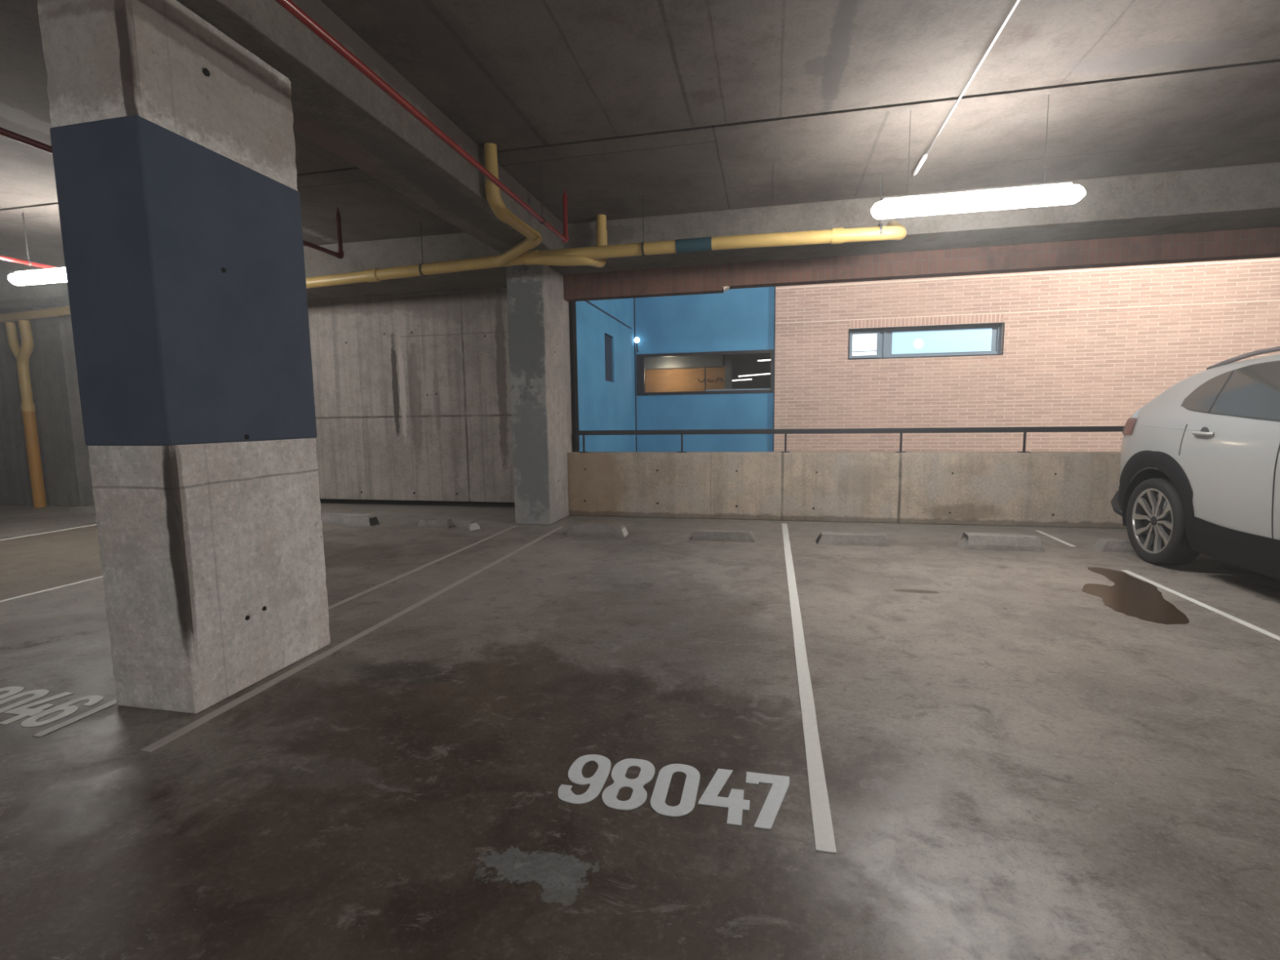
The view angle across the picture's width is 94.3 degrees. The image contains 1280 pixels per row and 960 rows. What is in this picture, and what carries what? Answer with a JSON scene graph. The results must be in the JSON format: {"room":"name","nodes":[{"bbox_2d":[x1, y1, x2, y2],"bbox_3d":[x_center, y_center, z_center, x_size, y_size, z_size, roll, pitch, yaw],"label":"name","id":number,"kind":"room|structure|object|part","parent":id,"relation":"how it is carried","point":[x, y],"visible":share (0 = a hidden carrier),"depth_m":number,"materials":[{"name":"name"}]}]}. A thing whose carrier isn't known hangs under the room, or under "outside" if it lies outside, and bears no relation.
{"room":"parking garage","nodes":[
{"label":"parking garage","id":0,"kind":"room"},
{"bbox_2d":[307,287,515,502],"bbox_3d":[-5.323,-1.219,9.271,8.280,3.015,0.202,1,6,12],"label":"wall panel","id":1,"kind":"object","parent":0,"point":[412,392],"visible":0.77,"depth_m":8.73,"materials":[{"name":"concrete"}]},
{"bbox_2d":[320,498,515,504],"bbox_3d":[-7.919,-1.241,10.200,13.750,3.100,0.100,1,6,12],"label":"baseboard","id":2,"kind":"structure","parent":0,"point":[320,499],"depth_m":9.35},
{"bbox_2d":[575,297,636,451],"bbox_3d":[-0.719,-2.359,10.813,0.235,11.000,5.300,1,6,12],"label":"wall","id":3,"kind":"structure","parent":0,"point":[602,405],"depth_m":10.87,"materials":[{"name":"blue paint"}]},
{"bbox_2d":[604,333,612,382],"bbox_3d":[-0.614,-2.270,11.088,0.025,0.860,0.640,1,6,12],"label":"window","id":4,"kind":"structure","parent":3,"relation":"in","point":[608,342],"depth_m":11.14,"materials":[{"name":"glass"}]},
{"bbox_2d":[634,337,639,351],"bbox_3d":[-0.061,-2.960,12.988,0.120,0.308,0.154,1,6,12],"label":"bulb","id":5,"kind":"object","parent":3,"relation":"attached to","point":[637,340],"visible":1,"depth_m":12.94,"materials":[{"name":"white glass"}]},
{"bbox_3d":[-0.066,-3.052,12.961,0.120,0.120,0.120,1,6,12],"label":"bulb","id":6,"kind":"part","parent":5,"relation":"part of","materials":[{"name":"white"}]},
{"bbox_2d":[0,500,1279,959],"bbox_3d":[-3.443,1.404,0.705,27.000,0.250,17.600,1,6,12],"label":"floor","id":7,"kind":"structure","parent":0,"point":[1018,764],"depth_m":2.26,"materials":[{"name":"concrete"}]},
{"bbox_2d":[0,305,94,506],"bbox_3d":[-9.679,-1.189,9.948,2.020,3.097,1.130,1,6,12],"label":"wall","id":8,"kind":"structure","parent":7,"relation":"on","point":[64,453],"depth_m":9.33,"materials":[{"name":"grey concrete"}]},
{"bbox_2d":[4,320,47,507],"bbox_3d":[-9.442,-0.996,9.204,0.432,2.866,0.166,1,6,18],"label":"downpipe","id":9,"kind":"object","parent":8,"relation":"attached to","point":[23,353],"visible":1,"depth_m":9.16,"materials":[{"name":"metal"}]},
{"bbox_2d":[0,524,96,540],"bbox_3d":[-7.386,0.757,6.030,0.053,0.003,4.800,1,6,12],"label":"parking line","id":10,"kind":"object","parent":7,"relation":"on","point":[94,524],"visible":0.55,"depth_m":7.14,"materials":[{"name":"white paint"}]},
{"bbox_2d":[0,576,102,602],"bbox_3d":[-4.502,0.786,5.400,0.047,0.003,4.800,1,6,12],"label":"parking line","id":11,"kind":"object","parent":7,"relation":"on","point":[72,584],"visible":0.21,"depth_m":4.68,"materials":[{"name":"white paint"}]},
{"bbox_2d":[0,686,103,727],"bbox_3d":[-2.953,1.047,2.778,0.816,0.003,0.293,1,6,12],"label":"painted number","id":12,"kind":"object","parent":7,"relation":"on","point":[24,711],"visible":1,"depth_m":2.75,"materials":[{"name":"white paint"}]},
{"bbox_2d":[68,506,96,515],"bbox_3d":[-7.930,0.440,8.586,0.650,0.103,0.162,1,6,12],"label":"wheel stop","id":13,"kind":"object","parent":7,"relation":"on","point":[81,510],"visible":0.59,"depth_m":8.53,"materials":[{"name":"concrete"}]},
{"bbox_2d":[37,0,330,713],"bbox_3d":[-2.132,-0.537,2.942,0.464,3.096,0.856,1,6,12],"label":"concrete column","id":14,"kind":"structure","parent":7,"relation":"on","point":[173,146],"depth_m":2.65,"materials":[{"name":"blue paint"}]},
{"bbox_2d":[31,525,517,737],"bbox_3d":[-2.010,0.813,4.835,0.048,0.003,4.840,1,6,12],"label":"parking line","id":15,"kind":"object","parent":7,"relation":"on","point":[102,707],"visible":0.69,"depth_m":4.21,"materials":[{"name":"paint"}]},
{"bbox_2d":[320,513,378,525],"bbox_3d":[-3.703,0.492,7.478,0.823,0.124,0.162,1,6,12],"label":"wheel stop","id":16,"kind":"object","parent":7,"relation":"on","point":[351,519],"visible":0.94,"depth_m":7.40,"materials":[{"name":"concrete"}]},
{"bbox_2d":[140,526,564,751],"bbox_3d":[-1.449,0.818,4.723,0.053,0.003,4.860,1,6,12],"label":"parking line","id":17,"kind":"object","parent":7,"relation":"on","point":[155,745],"visible":1,"depth_m":3.16,"materials":[{"name":"paint"}]},
{"bbox_2d":[416,518,454,528],"bbox_3d":[-2.483,0.519,7.213,0.420,0.093,0.152,0,6,9],"label":"wheel stop","id":18,"kind":"object","parent":7,"relation":"on","point":[424,522],"visible":1,"depth_m":7.16,"materials":[{"name":"concrete"}]},
{"bbox_2d":[455,519,480,530],"bbox_3d":[-2.040,0.527,7.034,0.263,0.103,0.152,3,7,32],"label":"wheel stop","id":19,"kind":"object","parent":7,"relation":"on","point":[462,524],"visible":1,"depth_m":6.98,"materials":[{"name":"concrete"}]},
{"bbox_2d":[506,264,572,524],"bbox_3d":[-1.205,-1.058,7.665,0.454,3.097,1.200,1,6,12],"label":"concrete pillar","id":20,"kind":"structure","parent":7,"relation":"on","point":[539,331],"depth_m":7.15,"materials":[{"name":"grey concrete"}]},
{"bbox_2d":[566,523,627,537],"bbox_3d":[-0.473,0.552,6.570,0.663,0.111,0.172,1,6,12],"label":"wheel stop","id":21,"kind":"object","parent":7,"relation":"on","point":[575,529],"visible":1,"depth_m":6.50,"materials":[{"name":"concrete"}]},
{"bbox_2d":[558,754,789,829],"bbox_3d":[0.119,1.080,2.083,0.795,0.003,0.293,1,6,12],"label":"painted number","id":22,"kind":"object","parent":7,"relation":"on","point":[735,803],"visible":1,"depth_m":2.07,"materials":[{"name":"white paint"}]},
{"bbox_2d":[690,528,755,542],"bbox_3d":[0.869,0.579,6.216,0.663,0.098,0.152,1,6,12],"label":"wheel stop","id":23,"kind":"object","parent":7,"relation":"on","point":[706,535],"visible":1,"depth_m":6.16,"materials":[{"name":"concrete"}]},
{"bbox_2d":[782,523,836,853],"bbox_3d":[1.139,0.814,4.433,0.062,0.003,5.480,1,6,12],"label":"parking line","id":24,"kind":"object","parent":7,"relation":"on","point":[824,841],"visible":1,"depth_m":2.44,"materials":[{"name":"white paint"}]},
{"bbox_2d":[815,531,889,546],"bbox_3d":[2.122,0.588,5.953,0.683,0.103,0.162,1,6,12],"label":"wheel stop","id":25,"kind":"object","parent":7,"relation":"on","point":[824,537],"visible":1,"depth_m":5.89,"materials":[{"name":"concrete"}]},
{"bbox_2d":[956,532,1044,551],"bbox_3d":[3.432,0.586,5.665,0.700,0.133,0.203,1,6,13],"label":"wheel stop","id":26,"kind":"object","parent":7,"relation":"on","point":[969,540],"visible":1,"depth_m":5.59,"materials":[{"name":"concrete"}]},
{"bbox_2d":[1035,530,1075,546],"bbox_3d":[4.243,0.595,6.085,0.048,0.003,0.800,1,6,12],"label":"parking line","id":27,"kind":"object","parent":7,"relation":"on","point":[1039,531],"visible":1,"depth_m":6.02,"materials":[{"name":"white paint"}]},
{"bbox_2d":[1093,537,1136,552],"bbox_3d":[4.580,0.604,5.487,0.620,0.103,0.162,1,6,12],"label":"wheel stop","id":28,"kind":"object","parent":7,"relation":"on","point":[1103,544],"visible":0.44,"depth_m":5.46,"materials":[{"name":"concrete"}]},
{"bbox_2d":[1081,567,1189,624],"bbox_3d":[3.468,0.799,4.284,0.490,0.002,1.454,3,7,29],"label":"puddle","id":29,"kind":"object","parent":7,"relation":"on","point":[1131,596],"visible":1,"depth_m":4.10,"materials":[{"name":"brown liquid"}]},
{"bbox_2d":[1111,346,1279,579],"bbox_3d":[4.916,0.007,3.432,2.210,1.720,4.510,1,6,12],"label":"parked car","id":30,"kind":"object","parent":7,"relation":"on","point":[1200,460],"visible":1,"depth_m":4.40,"materials":[{"name":"silver metal"}]},
{"bbox_2d":[1122,417,1136,435],"bbox_3d":[4.470,-0.495,5.448,0.049,0.150,0.349,2,7,26],"label":"tail light","id":31,"kind":"object","parent":30,"relation":"attached to","point":[1130,427],"depth_m":5.35,"materials":[{"name":"plastic"}]},
{"bbox_3d":[4.323,0.103,4.994,0.115,0.697,1.038,1,6,14],"label":"arch trim","id":32,"kind":"part","parent":30,"relation":"part of","materials":[{"name":"black plastic"}]},
{"bbox_3d":[4.177,-0.348,4.420,0.054,0.032,0.219,1,6,12],"label":"door handle","id":33,"kind":"part","parent":30,"relation":"part of","materials":[{"name":"silver metal"}]},
{"bbox_3d":[4.345,-0.674,4.576,0.131,0.303,0.345,1,6,12],"label":"quarter glass","id":34,"kind":"part","parent":30,"relation":"part of","materials":[{"name":"black glass"}]},
{"bbox_3d":[4.295,-0.745,3.836,0.105,0.294,1.766,1,6,15],"label":"roof rail","id":35,"kind":"part","parent":30,"relation":"part of","materials":[{"name":"silver metal"}]},
{"bbox_3d":[4.223,-0.605,4.044,0.174,0.395,0.685,1,6,12],"label":"door glass","id":36,"kind":"part","parent":30,"relation":"part of","materials":[{"name":"black glass"}]},
{"bbox_2d":[1120,569,1279,640],"bbox_3d":[3.675,0.865,3.639,0.048,0.003,2.450,1,6,12],"label":"parking line","id":37,"kind":"object","parent":7,"relation":"on","point":[1242,622],"visible":1,"depth_m":3.89,"materials":[{"name":"white paint"}]},
{"bbox_2d":[0,0,1279,272],"bbox_3d":[-3.493,-2.347,0.302,27.000,0.304,17.600,1,6,12],"label":"ceiling","id":38,"kind":"structure","parent":0,"point":[509,74],"depth_m":4.17,"materials":[{"name":"concrete"}]},
{"bbox_2d":[0,213,58,268],"bbox_3d":[-7.554,-1.967,1.177,0.056,0.538,11.488,1,6,12],"label":"pipe","id":39,"kind":"object","parent":38,"relation":"hanging from","point":[28,262],"visible":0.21,"depth_m":6.23,"materials":[{"name":"metal"}]},
{"bbox_2d":[8,209,66,285],"bbox_3d":[-5.896,-2.408,6.053,1.410,0.748,0.150,1,6,12],"label":"lamp","id":40,"kind":"object","parent":38,"relation":"hanging from","point":[51,275],"visible":0.5,"depth_m":6.10,"materials":[{"name":"white plastic"}]},
{"bbox_2d":[8,268,66,285],"bbox_3d":[-5.892,-2.096,6.087,1.410,0.120,0.150,1,6,12],"label":"diffuser","id":41,"kind":"object","parent":40,"relation":"attached to","point":[41,276],"depth_m":6.10,"materials":[{"name":"white plastic"}]},
{"bbox_2d":[0,127,343,258],"bbox_3d":[-4.261,-1.917,0.460,0.056,0.573,11.488,1,6,12],"label":"pipe","id":42,"kind":"object","parent":38,"relation":"hanging from","point":[4,132],"visible":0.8,"depth_m":3.60,"materials":[{"name":"red metal"}]},
{"bbox_2d":[0,232,506,309],"bbox_3d":[-8.069,-2.885,9.135,13.880,0.400,1.480,1,6,12],"label":"beam","id":43,"kind":"structure","parent":38,"relation":"attached to","point":[358,256],"depth_m":7.52,"materials":[{"name":"concrete"}]},
{"bbox_2d":[176,0,564,253],"bbox_3d":[-2.813,-1.902,-0.666,0.590,0.400,15.515,1,6,12],"label":"beam","id":44,"kind":"structure","parent":38,"relation":"attached to","point":[335,106],"depth_m":3.73,"materials":[{"name":"concrete"}]},
{"bbox_2d":[274,0,568,243],"bbox_3d":[-1.966,-1.915,0.039,0.092,0.548,11.648,1,6,12],"label":"pipe","id":45,"kind":"object","parent":38,"relation":"hanging from","point":[288,5],"visible":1,"depth_m":3.22,"materials":[{"name":"metal"}]},
{"bbox_2d":[0,142,906,322],"bbox_3d":[-4.590,-2.558,6.798,14.396,0.647,2.197,1,6,14],"label":"drain pipe","id":46,"kind":"object","parent":38,"relation":"hanging from","point":[595,256],"visible":0.96,"depth_m":6.00,"materials":[{"name":"yellow metal"}]},
{"bbox_2d":[547,161,1279,275],"bbox_3d":[4.841,-2.713,5.918,12.720,0.400,0.700,1,6,12],"label":"beam","id":47,"kind":"structure","parent":38,"relation":"attached to","point":[1242,197],"depth_m":6.01,"materials":[{"name":"concrete"}]},
{"bbox_2d":[912,0,1020,176],"bbox_3d":[1.229,-2.159,-0.426,0.040,0.040,12.160,1,6,12],"label":"conduit","id":48,"kind":"object","parent":38,"relation":"attached to","point":[924,157],"visible":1,"depth_m":4.03,"materials":[{"name":"white metal"}]},
{"bbox_2d":[871,95,1085,219],"bbox_3d":[2.428,-2.330,4.286,1.410,0.748,0.150,1,6,12],"label":"lamp","id":49,"kind":"object","parent":38,"relation":"hanging from","point":[1058,193],"visible":1,"depth_m":4.27,"materials":[{"name":"white plastic"}]},
{"bbox_2d":[871,184,1085,219],"bbox_3d":[2.433,-2.018,4.320,1.410,0.120,0.150,1,6,12],"label":"diffuser","id":50,"kind":"object","parent":49,"relation":"attached to","point":[1039,195],"depth_m":4.27,"materials":[{"name":"white plastic"}]},
{"bbox_2d":[644,365,724,392],"bbox_3d":[1.121,-1.997,14.413,2.000,1.460,0.100,1,6,12],"label":"wall","id":51,"kind":"structure","parent":0,"point":[665,380],"depth_m":14.34,"materials":[{"name":"wood"}]},
{"bbox_2d":[644,355,723,369],"bbox_3d":[0.995,-2.889,14.033,1.900,0.480,0.500,1,6,12],"label":"trim","id":52,"kind":"structure","parent":51,"relation":"attached to","point":[708,361],"depth_m":13.81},
{"bbox_2d":[697,377,722,382],"bbox_3d":[1.678,-2.380,14.182,0.581,0.104,0.024,1,6,12],"label":"graffiti","id":53,"kind":"object","parent":51,"relation":"attached to","point":[717,378],"depth_m":14.18,"materials":[{"name":"black paint"}]},
{"bbox_2d":[724,354,732,389],"bbox_3d":[2.102,-2.349,14.108,0.160,2.200,0.200,1,6,12],"label":"column","id":54,"kind":"structure","parent":51,"relation":"attached to","point":[728,358],"depth_m":13.99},
{"bbox_2d":[635,286,775,451],"bbox_3d":[1.387,-2.615,12.922,3.015,11.000,0.250,1,6,12],"label":"wall","id":55,"kind":"structure","parent":0,"point":[743,318],"depth_m":12.81,"materials":[{"name":"blue paint"}]},
{"bbox_2d":[635,349,773,395],"bbox_3d":[1.383,-2.314,12.884,2.960,0.900,0.130,1,6,12],"label":"window","id":56,"kind":"structure","parent":55,"relation":"in","point":[640,357],"depth_m":12.86,"materials":[{"name":"black metal"}]},
{"bbox_3d":[2.115,-1.929,12.748,1.405,0.045,0.035,1,6,12],"label":"sill","id":57,"kind":"part","parent":56,"relation":"part of","materials":[{"name":"grey metal"}]},
{"bbox_2d":[644,353,770,392],"bbox_3d":[2.884,-2.377,14.736,5.900,2.700,3.840,1,6,12],"label":"wall","id":58,"kind":"structure","parent":0,"point":[742,364],"depth_m":16.49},
{"bbox_2d":[732,378,751,381],"bbox_3d":[2.618,-2.657,15.814,0.717,0.069,0.034,1,6,12],"label":"fluorescent tube","id":59,"kind":"object","parent":58,"relation":"attached to","point":[744,379],"visible":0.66,"depth_m":15.78,"materials":[{"name":"white glass"}]},
{"bbox_2d":[737,373,770,377],"bbox_3d":[2.911,-2.674,15.130,0.802,0.082,0.034,1,6,12],"label":"fluorescent tube","id":60,"kind":"object","parent":58,"relation":"attached to","point":[764,373],"visible":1,"depth_m":15.11,"materials":[{"name":"white"}]},
{"bbox_2d":[567,451,1126,528],"bbox_3d":[5.129,0.107,6.618,12.400,0.835,0.222,1,6,12],"label":"wall","id":61,"kind":"structure","parent":0,"point":[1051,489],"depth_m":7.07,"materials":[{"name":"concrete"}]},
{"bbox_2d":[562,275,579,452],"bbox_3d":[-1.040,-0.803,8.069,0.380,4.500,0.160,1,6,12],"label":"trim","id":62,"kind":"structure","parent":61,"relation":"attached to","point":[572,309],"depth_m":7.93,"materials":[{"name":"black metal"}]},
{"bbox_2d":[577,426,1124,452],"bbox_3d":[5.128,-0.446,6.517,12.170,0.286,0.080,1,6,12],"label":"handrail","id":63,"kind":"object","parent":61,"relation":"on","point":[1066,428],"visible":0.76,"depth_m":7.02,"materials":[{"name":"metal"}]},
{"bbox_3d":[-0.738,-0.478,7.801,0.024,0.223,0.016,1,6,12],"label":"post","id":64,"kind":"part","parent":63,"relation":"part of","materials":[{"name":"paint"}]},
{"bbox_3d":[0.532,-0.465,7.524,0.024,0.223,0.016,1,6,12],"label":"post","id":65,"kind":"part","parent":63,"relation":"part of","materials":[{"name":"metal"}]},
{"bbox_3d":[1.778,-0.453,7.252,0.024,0.223,0.016,1,6,12],"label":"post","id":66,"kind":"part","parent":63,"relation":"part of","materials":[{"name":"metal"}]},
{"bbox_3d":[5.127,-0.559,6.505,12.170,0.060,0.050,1,6,12],"label":"rail","id":67,"kind":"part","parent":63,"relation":"part of","materials":[{"name":"metal"}]},
{"bbox_3d":[3.062,-0.440,6.971,0.024,0.223,0.016,1,6,12],"label":"post","id":68,"kind":"part","parent":63,"relation":"part of","materials":[{"name":"metal"}]},
{"bbox_3d":[4.332,-0.427,6.694,0.024,0.223,0.016,1,6,12],"label":"post","id":69,"kind":"part","parent":63,"relation":"part of","materials":[{"name":"metal"}]},
{"bbox_2d":[563,226,1279,302],"bbox_3d":[5.096,-2.611,6.342,12.400,0.700,0.190,1,6,12],"label":"lintel","id":70,"kind":"object","parent":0,"point":[1260,242],"visible":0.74,"depth_m":6.67,"materials":[{"name":"metal"}]},
{"bbox_2d":[722,285,729,291],"bbox_3d":[1.049,-2.322,7.227,0.080,0.045,0.118,1,6,12],"label":"trim","id":71,"kind":"structure","parent":70,"relation":"attached to","point":[726,288],"depth_m":7.18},
{"bbox_2d":[773,257,1279,451],"bbox_3d":[14.533,-2.477,9.998,23.920,11.000,0.354,1,6,12],"label":"brick wall","id":72,"kind":"structure","parent":0,"point":[1093,346],"depth_m":11.42,"materials":[{"name":"beige brick"}]},
{"bbox_2d":[848,322,1004,359],"bbox_3d":[5.634,-2.747,11.822,2.850,0.615,0.168,1,6,12],"label":"window","id":73,"kind":"structure","parent":72,"relation":"in","point":[971,339],"depth_m":11.83,"materials":[{"name":"grey glass"}]},
{"bbox_3d":[4.565,-2.753,12.080,0.570,0.530,0.039,1,6,12],"label":"sash","id":74,"kind":"part","parent":73,"relation":"part of","materials":[{"name":"grey metal"}]},
{"bbox_3d":[4.568,-2.754,12.093,0.470,0.430,0.010,1,6,12],"label":"pane","id":75,"kind":"part","parent":73,"relation":"part of","materials":[{"name":"white"}]},
{"bbox_3d":[5.969,-2.750,11.786,1.820,0.440,0.010,1,6,12],"label":"pane","id":76,"kind":"part","parent":73,"relation":"part of","materials":[{"name":"blue"}]},
{"bbox_3d":[5.968,-2.747,11.778,2.140,0.585,0.029,1,6,12],"label":"sash","id":77,"kind":"part","parent":73,"relation":"part of","materials":[{"name":"grey metal"}]}
]}

